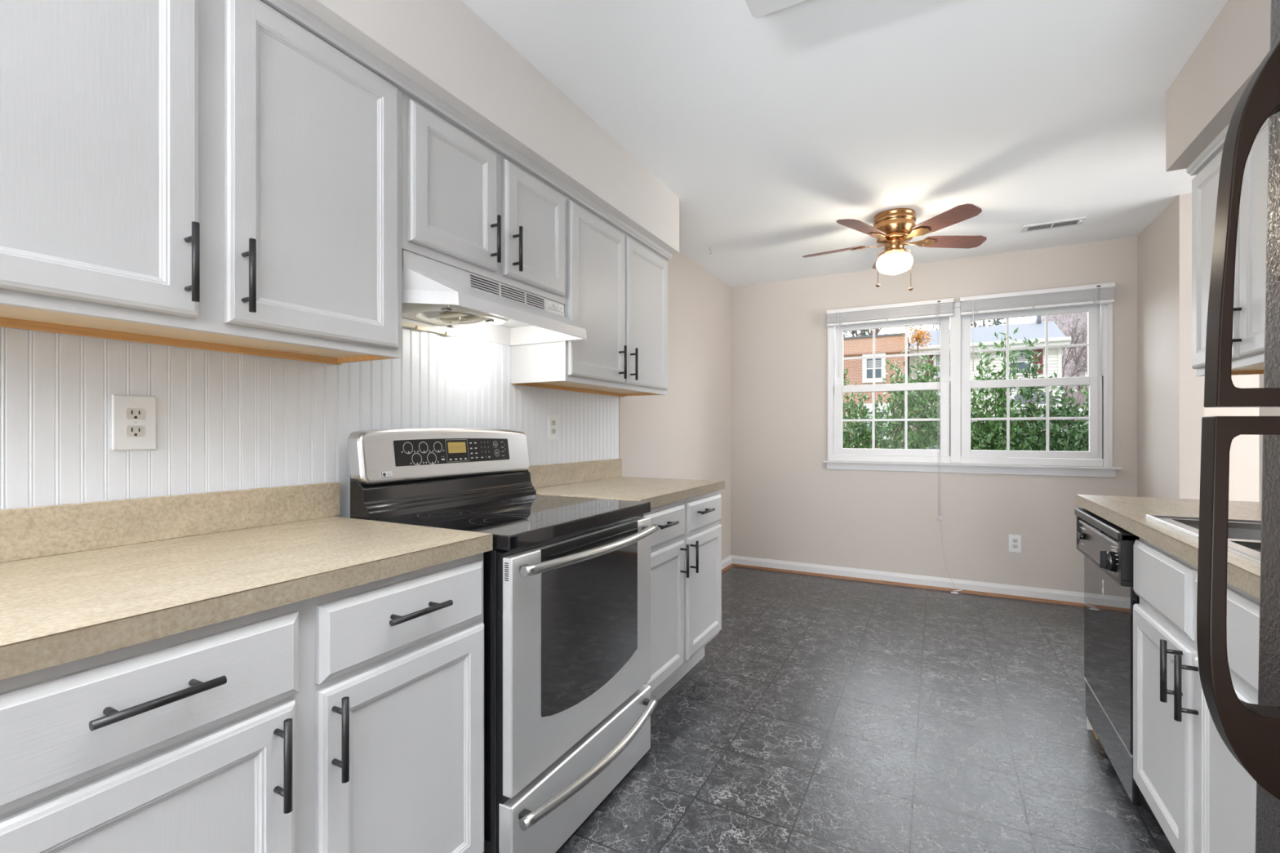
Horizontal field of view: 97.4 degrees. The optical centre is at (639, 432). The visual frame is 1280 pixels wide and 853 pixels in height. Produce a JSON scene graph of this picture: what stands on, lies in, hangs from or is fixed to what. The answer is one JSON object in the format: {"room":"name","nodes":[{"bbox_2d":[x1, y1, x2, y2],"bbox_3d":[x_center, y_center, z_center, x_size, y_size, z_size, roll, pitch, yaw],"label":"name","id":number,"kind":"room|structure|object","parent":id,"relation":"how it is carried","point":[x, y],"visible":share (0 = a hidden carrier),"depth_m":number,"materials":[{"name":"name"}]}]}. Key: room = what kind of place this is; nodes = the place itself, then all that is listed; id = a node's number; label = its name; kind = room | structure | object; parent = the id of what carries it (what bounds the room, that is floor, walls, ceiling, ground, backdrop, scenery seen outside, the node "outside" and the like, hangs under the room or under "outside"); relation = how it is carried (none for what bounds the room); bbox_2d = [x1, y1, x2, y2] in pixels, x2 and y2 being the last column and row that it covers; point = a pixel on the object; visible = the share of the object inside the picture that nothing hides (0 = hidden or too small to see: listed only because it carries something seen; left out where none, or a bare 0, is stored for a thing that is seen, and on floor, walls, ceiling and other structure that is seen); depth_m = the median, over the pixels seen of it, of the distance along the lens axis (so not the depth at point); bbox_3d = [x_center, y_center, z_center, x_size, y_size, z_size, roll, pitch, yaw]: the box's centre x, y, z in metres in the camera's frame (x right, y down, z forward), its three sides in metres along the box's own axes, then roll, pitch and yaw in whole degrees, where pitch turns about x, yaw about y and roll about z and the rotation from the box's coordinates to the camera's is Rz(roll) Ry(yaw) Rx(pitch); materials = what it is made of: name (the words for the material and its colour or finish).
{"room":"kitchen","nodes":[
{"label":"kitchen","id":0,"kind":"room"},
{"bbox_2d":[0,251,730,559],"bbox_3d":[-1.829,-0.054,0.176,0.202,2.438,11.200,0,0,28],"label":"wall","id":1,"kind":"structure","parent":0,"point":[226,421],"depth_m":1.61,"materials":[{"name":"paint"}]},
{"bbox_2d":[111,394,156,450],"bbox_3d":[-1.134,-0.022,1.262,0.009,0.122,0.079,0,0,28],"label":"wall outlet","id":2,"kind":"object","parent":1,"relation":"attached to","point":[134,417],"visible":1,"depth_m":1.26,"materials":[{"name":"white plastic"}]},
{"bbox_2d":[125,408,144,419],"bbox_3d":[-1.132,-0.042,1.261,0.003,0.025,0.033,0,0,28],"label":"receptacle","id":3,"kind":"object","parent":2,"relation":"attached to","point":[131,413],"depth_m":1.26,"materials":[{"name":"beige plastic"}]},
{"bbox_2d":[125,425,144,436],"bbox_3d":[-1.132,-0.003,1.261,0.003,0.025,0.033,0,0,28],"label":"receptacle","id":4,"kind":"object","parent":2,"relation":"attached to","point":[131,430],"depth_m":1.26,"materials":[{"name":"beige plastic"}]},
{"bbox_2d":[0,481,340,562],"bbox_3d":[-1.121,0.199,1.276,0.019,0.100,0.926,0,0,28],"label":"backsplash","id":5,"kind":"structure","parent":1,"relation":"attached to","point":[37,531],"depth_m":1.28,"materials":[{"name":"beige laminate"}]},
{"bbox_2d":[0,0,401,364],"bbox_3d":[-0.977,-0.590,1.209,0.337,0.774,0.923,0,0,28],"label":"upper cabinet","id":6,"kind":"object","parent":1,"relation":"attached to","point":[220,175],"visible":1,"depth_m":1.14,"materials":[{"name":"paint"}]},
{"bbox_2d":[260,0,671,260],"bbox_3d":[-0.461,-0.963,1.914,0.030,0.028,2.672,0,0,28],"label":"trim","id":7,"kind":"structure","parent":6,"relation":"attached to","point":[290,9],"depth_m":1.65,"materials":[{"name":"paint"}]},
{"bbox_2d":[401,91,565,304],"bbox_3d":[-0.579,-0.745,1.960,0.337,0.464,0.776,0,0,28],"label":"upper cabinet","id":8,"kind":"object","parent":1,"relation":"attached to","point":[466,206],"visible":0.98,"depth_m":1.80,"materials":[{"name":"paint"}]},
{"bbox_2d":[401,249,586,346],"bbox_3d":[-0.557,-0.431,1.952,0.383,0.161,0.763,0,0,28],"label":"range hood","id":9,"kind":"object","parent":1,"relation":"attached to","point":[446,300],"visible":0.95,"depth_m":1.86,"materials":[{"name":"metal"}]},
{"bbox_2d":[470,275,544,309],"bbox_3d":[-0.454,-0.485,1.966,0.007,0.037,0.380,0,0,28],"label":"vent grille","id":10,"kind":"object","parent":9,"relation":"attached to","point":[477,282],"depth_m":1.94,"materials":[{"name":"white metal"}]},
{"bbox_2d":[547,413,557,439],"bbox_3d":[-0.408,-0.025,2.635,0.009,0.122,0.071,0,0,28],"label":"wall outlet","id":11,"kind":"object","parent":1,"relation":"attached to","point":[552,418],"visible":1,"depth_m":2.63,"materials":[{"name":"white plastic"}]},
{"bbox_2d":[551,420,555,425],"bbox_3d":[-0.405,-0.044,2.634,0.003,0.025,0.033,0,0,28],"label":"receptacle","id":12,"kind":"object","parent":11,"relation":"attached to","point":[553,422],"depth_m":2.63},
{"bbox_2d":[551,428,555,434],"bbox_3d":[-0.405,-0.005,2.634,0.003,0.025,0.033,0,0,28],"label":"receptacle","id":13,"kind":"object","parent":11,"relation":"attached to","point":[553,430],"depth_m":2.63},
{"bbox_2d":[527,458,622,488],"bbox_3d":[-0.329,0.199,2.773,0.019,0.100,0.938,0,0,28],"label":"backsplash","id":14,"kind":"structure","parent":1,"relation":"attached to","point":[554,474],"depth_m":2.76,"materials":[{"name":"beige laminate"}]},
{"bbox_2d":[511,195,667,396],"bbox_3d":[-0.173,-0.590,2.726,0.337,0.774,0.954,0,0,28],"label":"upper cabinet","id":15,"kind":"object","parent":1,"relation":"attached to","point":[616,286],"visible":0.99,"depth_m":2.53,"materials":[{"name":"paint"}]},
{"bbox_2d":[618,396,620,458],"bbox_3d":[-0.119,-0.029,3.194,0.010,0.356,0.010,0,0,28],"label":"trim","id":16,"kind":"structure","parent":1,"relation":"attached to","point":[619,397],"depth_m":3.19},
{"bbox_2d":[721,555,731,569],"bbox_3d":[0.339,1.121,4.054,0.014,0.088,1.983,0,0,28],"label":"baseboard","id":17,"kind":"structure","parent":1,"relation":"attached to","point":[726,562],"depth_m":4.80,"materials":[{"name":"white paint"}]},
{"bbox_2d":[721,563,733,573],"bbox_3d":[0.349,1.155,4.040,0.017,0.019,1.969,0,0,28],"label":"trim","id":18,"kind":"structure","parent":1,"relation":"attached to","point":[730,566],"depth_m":4.77,"materials":[{"name":"brown wood"}]},
{"bbox_2d":[293,0,679,253],"bbox_3d":[-0.883,-1.125,1.372,0.364,0.296,4.000,0,0,28],"label":"soffit","id":19,"kind":"structure","parent":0,"point":[443,46],"depth_m":1.83,"materials":[{"name":"paint"}]},
{"bbox_2d":[461,0,1228,287],"bbox_3d":[0.954,-1.373,-1.297,6.500,0.200,11.200,0,0,28],"label":"ceiling","id":20,"kind":"structure","parent":0,"point":[769,131],"depth_m":2.23,"materials":[{"name":"paint"}]},
{"bbox_2d":[745,0,807,17],"bbox_3d":[0.308,-1.228,0.945,0.615,0.090,1.198,0,0,28],"label":"ceiling light","id":21,"kind":"object","parent":20,"relation":"attached to","point":[757,8],"visible":1,"depth_m":1.56,"materials":[{"name":"white paint"}]},
{"bbox_2d":[802,203,986,290],"bbox_3d":[1.474,-1.053,3.326,1.013,0.440,1.030,0,0,28],"label":"ceiling fan","id":22,"kind":"object","parent":20,"relation":"hanging from","point":[892,228],"visible":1,"depth_m":3.22,"materials":[{"name":"brown wood"}]},
{"bbox_2d":[1021,217,1085,232],"bbox_3d":[2.527,-1.266,3.446,0.307,0.014,0.125,0,0,28],"label":"ceiling vent","id":23,"kind":"object","parent":20,"relation":"in","point":[1077,221],"visible":1,"depth_m":3.43,"materials":[{"name":"white metal"}]},
{"bbox_2d":[557,566,1175,852],"bbox_3d":[0.954,1.225,-1.297,6.500,0.120,11.200,0,0,28],"label":"floor","id":24,"kind":"structure","parent":0,"point":[822,714],"depth_m":2.14,"materials":[{"name":"tile"}]},
{"bbox_2d":[0,552,484,852],"bbox_3d":[-0.841,0.728,1.117,0.663,0.875,0.907,0,0,28],"label":"base cabinet","id":25,"kind":"object","parent":24,"relation":"on","point":[350,720],"visible":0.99,"depth_m":0.93,"materials":[{"name":"paint"}]},
{"bbox_2d":[0,481,493,679],"bbox_3d":[-0.850,0.219,1.132,0.633,0.140,0.926,0,0,28],"label":"countertop","id":26,"kind":"structure","parent":25,"relation":"on","point":[78,580],"depth_m":1.09,"materials":[{"name":"beige laminate"}]},
{"bbox_2d":[347,427,658,852],"bbox_3d":[-0.375,0.574,1.825,0.707,1.182,0.762,0,0,28],"label":"electric range","id":27,"kind":"object","parent":24,"relation":"on","point":[568,705],"visible":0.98,"depth_m":1.64,"materials":[{"name":"silver metal"}]},
{"bbox_2d":[372,494,650,551],"bbox_3d":[-0.396,0.270,1.837,0.582,0.038,0.762,0,0,28],"label":"cooktop","id":28,"kind":"object","parent":27,"relation":"in","point":[516,522],"depth_m":1.70,"materials":[{"name":"black glass"}]},
{"bbox_2d":[643,490,721,699],"bbox_3d":[-0.048,0.728,2.615,0.663,0.875,0.913,0,0,28],"label":"base cabinet","id":29,"kind":"object","parent":24,"relation":"on","point":[686,547],"visible":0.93,"depth_m":2.44,"materials":[{"name":"paint"}]},
{"bbox_2d":[527,458,724,508],"bbox_3d":[-0.057,0.219,2.629,0.633,0.140,0.938,0,0,28],"label":"countertop","id":30,"kind":"structure","parent":29,"relation":"on","point":[603,478],"depth_m":2.60,"materials":[{"name":"beige laminate"}]},
{"bbox_2d":[951,588,964,594],"bbox_3d":[2.296,1.145,4.059,0.097,0.036,0.041,0,0,13],"label":"cleat","id":31,"kind":"object","parent":24,"relation":"on","point":[953,591],"visible":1,"depth_m":4.06,"materials":[{"name":"white plastic"}]},
{"bbox_2d":[1086,716,1092,729],"bbox_3d":[2.036,0.728,2.068,0.624,0.875,0.020,0,0,28],"label":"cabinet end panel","id":32,"kind":"object","parent":24,"relation":"on","point":[1089,726],"visible":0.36,"depth_m":2.20,"materials":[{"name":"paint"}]},
{"bbox_2d":[1074,508,1164,833],"bbox_3d":[1.838,0.729,1.813,0.648,0.872,0.612,0,0,28],"label":"dishwasher","id":33,"kind":"object","parent":24,"relation":"on","point":[1110,597],"visible":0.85,"depth_m":1.86,"materials":[{"name":"black metal"}]},
{"bbox_2d":[1133,537,1259,852],"bbox_3d":[1.463,0.728,1.042,0.677,0.875,1.090,0,0,28],"label":"base cabinet","id":34,"kind":"object","parent":24,"relation":"on","point":[1202,799],"visible":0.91,"depth_m":1.30,"materials":[{"name":"paint"}]},
{"bbox_2d":[1075,494,1261,599],"bbox_3d":[1.628,0.269,1.329,0.653,0.040,1.752,0,0,28],"label":"countertop","id":35,"kind":"structure","parent":34,"relation":"on","point":[1127,513],"depth_m":1.66,"materials":[{"name":"beige laminate"}]},
{"bbox_2d":[1145,514,1261,564],"bbox_3d":[1.530,0.329,1.170,0.540,0.182,0.770,0,0,28],"label":"sink","id":36,"kind":"object","parent":35,"relation":"in","point":[1244,536],"visible":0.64,"depth_m":1.50,"materials":[{"name":"silver metal"}]},
{"bbox_2d":[1196,0,1279,852],"bbox_3d":[0.926,0.286,0.243,0.823,1.765,0.755,1,0,28],"label":"refrigerator","id":37,"kind":"object","parent":24,"relation":"on","point":[1251,732],"visible":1,"depth_m":0.69,"materials":[{"name":"black metal"}]},
{"bbox_2d":[730,235,1259,592],"bbox_3d":[3.535,-0.054,3.579,6.500,2.438,0.167,0,0,28],"label":"wall","id":38,"kind":"structure","parent":0,"point":[786,504],"depth_m":4.30,"materials":[{"name":"beige paint"}]},
{"bbox_2d":[731,555,1084,603],"bbox_3d":[2.008,1.121,4.284,2.750,0.088,0.014,0,0,28],"label":"baseboard","id":39,"kind":"structure","parent":38,"relation":"attached to","point":[1008,589],"depth_m":4.23,"materials":[{"name":"white paint"}]},
{"bbox_2d":[732,563,1084,606],"bbox_3d":[2.001,1.155,4.270,2.722,0.019,0.017,0,0,28],"label":"trim","id":40,"kind":"structure","parent":38,"relation":"attached to","point":[1013,597],"depth_m":4.22,"materials":[{"name":"wood"}]},
{"bbox_2d":[822,302,1121,477],"bbox_3d":[2.337,-0.326,4.155,1.868,1.249,0.175,0,0,28],"label":"window","id":41,"kind":"structure","parent":38,"relation":"in","point":[962,460],"depth_m":4.10,"materials":[{"name":"white paint"}]},
{"bbox_2d":[826,297,954,586],"bbox_3d":[1.892,0.079,4.292,0.893,2.103,0.066,0,0,28],"label":"window blind","id":42,"kind":"object","parent":41,"relation":"attached to","point":[943,308],"visible":1,"depth_m":4.25,"materials":[{"name":"white paint"}]},
{"bbox_2d":[959,282,1115,457],"bbox_3d":[2.701,-0.404,3.864,0.876,1.138,0.066,0,0,28],"label":"window blind","id":43,"kind":"object","parent":41,"relation":"attached to","point":[1101,293],"visible":1,"depth_m":3.83,"materials":[{"name":"white paint"}]},
{"bbox_2d":[1008,534,1022,552],"bbox_3d":[2.638,0.782,3.954,0.078,0.124,0.009,0,0,28],"label":"wall outlet","id":44,"kind":"object","parent":38,"relation":"attached to","point":[1015,541],"visible":1,"depth_m":3.95,"materials":[{"name":"white plastic"}]},
{"bbox_2d":[1012,538,1017,542],"bbox_3d":[2.637,0.762,3.951,0.033,0.025,0.003,0,0,28],"label":"receptacle","id":45,"kind":"object","parent":44,"relation":"attached to","point":[1014,540],"depth_m":3.95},
{"bbox_2d":[1012,544,1017,548],"bbox_3d":[2.637,0.801,3.951,0.033,0.025,0.003,0,0,28],"label":"receptacle","id":46,"kind":"object","parent":44,"relation":"attached to","point":[1014,546],"depth_m":3.95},
{"bbox_2d":[1137,193,1279,502],"bbox_3d":[1.882,-0.054,1.002,0.097,2.438,5.933,0,0,28],"label":"wall","id":47,"kind":"structure","parent":0,"point":[1171,395],"depth_m":3.15,"materials":[{"name":"beige paint"}]},
{"bbox_2d":[1191,117,1268,376],"bbox_3d":[1.988,-0.590,1.692,0.357,0.774,0.750,0,0,28],"label":"upper cabinet","id":48,"kind":"object","parent":47,"relation":"attached to","point":[1249,298],"visible":0.38,"depth_m":1.73,"materials":[{"name":"paint"}]},
{"bbox_2d":[1186,122,1230,175],"bbox_3d":[1.863,-0.963,1.746,0.030,0.028,0.750,0,0,28],"label":"trim","id":49,"kind":"structure","parent":48,"relation":"attached to","point":[1216,145],"depth_m":1.94,"materials":[{"name":"paint"}]},
{"bbox_2d":[1165,0,1271,171],"bbox_3d":[1.212,-1.125,0.255,0.389,0.296,3.985,0,0,28],"label":"wall","id":50,"kind":"structure","parent":0,"point":[1203,98],"depth_m":1.75,"materials":[{"name":"beige paint"}]},
{"label":"outside","id":51,"kind":"structure","parent":0,"visible":0},
{"bbox_3d":[26.628,1.715,39.621,90.000,0.300,85.050,0,0,28],"label":"ground","id":52,"kind":"structure","parent":51,"visible":0},
{"bbox_2d":[843,329,868,337],"bbox_3d":[18.683,-5.185,49.096,6.461,13.500,6.658,0,0,28],"label":"evergreen tree","id":53,"kind":"object","parent":52,"relation":"on","point":[864,331],"visible":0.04,"depth_m":48.57,"materials":[{"name":"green plant"}]},
{"bbox_2d":[848,328,881,336],"bbox_3d":[13.309,-4.672,37.112,7.734,12.522,6.861,0,0,28],"label":"tree","id":54,"kind":"object","parent":52,"relation":"on","point":[877,331],"visible":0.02,"depth_m":37.20,"materials":[{"name":"grey plant"}]},
{"bbox_2d":[842,329,910,448],"bbox_3d":[10.176,-1.635,30.791,8.380,6.400,8.250,0,0,28],"label":"building","id":55,"kind":"structure","parent":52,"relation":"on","point":[860,371],"depth_m":25.97,"materials":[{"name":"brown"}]},
{"bbox_2d":[866,360,880,367],"bbox_3d":[10.798,-3.170,25.938,0.580,0.319,0.004,0,0,28],"label":"blind","id":56,"kind":"object","parent":55,"relation":"hanging from","point":[869,362],"depth_m":25.94,"materials":[{"name":"white plastic"}]},
{"bbox_2d":[842,350,921,448],"bbox_3d":[2.443,0.361,6.175,1.311,2.411,1.291,0,0,28],"label":"shrub","id":57,"kind":"object","parent":52,"relation":"on","point":[854,439],"visible":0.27,"depth_m":5.88,"materials":[{"name":"green plant"}]},
{"bbox_2d":[899,324,934,426],"bbox_3d":[11.996,-1.992,24.254,1.429,7.114,1.434,0,0,-24],"label":"tree","id":58,"kind":"object","parent":52,"relation":"on","point":[918,337],"visible":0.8,"depth_m":24.16,"materials":[{"name":"orange plant"}]},
{"bbox_2d":[893,350,986,456],"bbox_3d":[3.054,0.366,5.733,0.990,2.403,1.271,0,0,23],"label":"shrub","id":59,"kind":"object","parent":52,"relation":"on","point":[931,441],"visible":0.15,"depth_m":5.57,"materials":[{"name":"green plant"}]},
{"bbox_2d":[893,316,1026,338],"bbox_3d":[23.971,-4.525,44.135,6.011,12.182,10.657,0,0,2],"label":"tree","id":60,"kind":"object","parent":52,"relation":"on","point":[996,322],"visible":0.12,"depth_m":42.05,"materials":[{"name":"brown plant"}]},
{"bbox_2d":[970,318,1005,327],"bbox_3d":[30.484,-6.441,49.692,7.796,16.012,7.522,0,0,28],"label":"evergreen tree","id":61,"kind":"object","parent":52,"relation":"on","point":[998,322],"visible":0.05,"depth_m":48.65,"materials":[{"name":"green plant"}]},
{"bbox_2d":[908,315,1071,448],"bbox_3d":[17.029,-2.060,28.143,6.190,7.250,8.320,0,0,28],"label":"building","id":62,"kind":"structure","parent":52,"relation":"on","point":[984,335],"depth_m":25.62,"materials":[{"name":"white paint"}]},
{"bbox_2d":[925,355,933,375],"bbox_3d":[13.708,-3.165,26.605,0.320,1.180,0.085,0,0,28],"label":"shutter","id":63,"kind":"object","parent":62,"relation":"hanging from","point":[931,356],"depth_m":26.57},
{"bbox_2d":[1012,351,1029,360],"bbox_3d":[16.881,-3.380,24.947,0.680,0.370,0.004,0,0,28],"label":"blind","id":64,"kind":"object","parent":62,"relation":"hanging from","point":[1020,357],"depth_m":24.93,"materials":[{"name":"white"}]},
{"bbox_2d":[1033,348,1042,373],"bbox_3d":[17.447,-3.165,24.627,0.320,1.180,0.085,0,0,28],"label":"shutter","id":65,"kind":"object","parent":62,"relation":"hanging from","point":[1038,350],"depth_m":24.58,"materials":[{"name":"red wood"}]},
{"bbox_2d":[1036,315,1041,324],"bbox_3d":[19.376,-5.460,27.308,0.190,0.450,0.200,0,0,28],"label":"vent","id":66,"kind":"object","parent":62,"relation":"attached to","point":[1038,317],"depth_m":27.23,"materials":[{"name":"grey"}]},
{"bbox_2d":[970,327,1045,450],"bbox_3d":[3.546,0.288,5.582,0.983,2.557,1.250,0,0,28],"label":"shrub","id":67,"kind":"object","parent":52,"relation":"on","point":[994,435],"visible":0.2,"depth_m":5.39,"materials":[{"name":"green plant"}]},
{"bbox_2d":[1003,336,1088,451],"bbox_3d":[3.925,0.333,5.287,0.967,2.468,1.244,0,0,28],"label":"shrub","id":68,"kind":"object","parent":52,"relation":"on","point":[1063,440],"visible":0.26,"depth_m":5.14,"materials":[{"name":"green plant"}]},
{"bbox_2d":[1034,311,1088,446],"bbox_3d":[46.420,-7.595,53.500,60.000,18.321,22.000,0,0,28],"label":"hillside","id":69,"kind":"structure","parent":52,"relation":"on","point":[1064,322],"depth_m":51.38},
{"bbox_2d":[1062,318,1087,426],"bbox_3d":[24.407,-2.439,32.667,5.005,8.015,5.014,0,0,-40],"label":"tree","id":70,"kind":"object","parent":52,"relation":"on","point":[1077,340],"visible":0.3,"depth_m":32.63,"materials":[{"name":"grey plant"}]},
{"bbox_2d":[1062,347,1088,416],"bbox_3d":[29.731,-2.362,40.044,3.506,7.873,7.852,0,0,-41],"label":"tree","id":71,"kind":"object","parent":52,"relation":"on","point":[1086,353],"visible":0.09,"depth_m":39.54,"materials":[{"name":"grey plant"}]},
{"bbox_2d":[1071,373,1088,451],"bbox_3d":[4.522,0.419,5.074,1.182,2.296,1.280,0,0,28],"label":"shrub","id":72,"kind":"object","parent":52,"relation":"on","point":[1083,392],"visible":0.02,"depth_m":5.15,"materials":[{"name":"green plant"}]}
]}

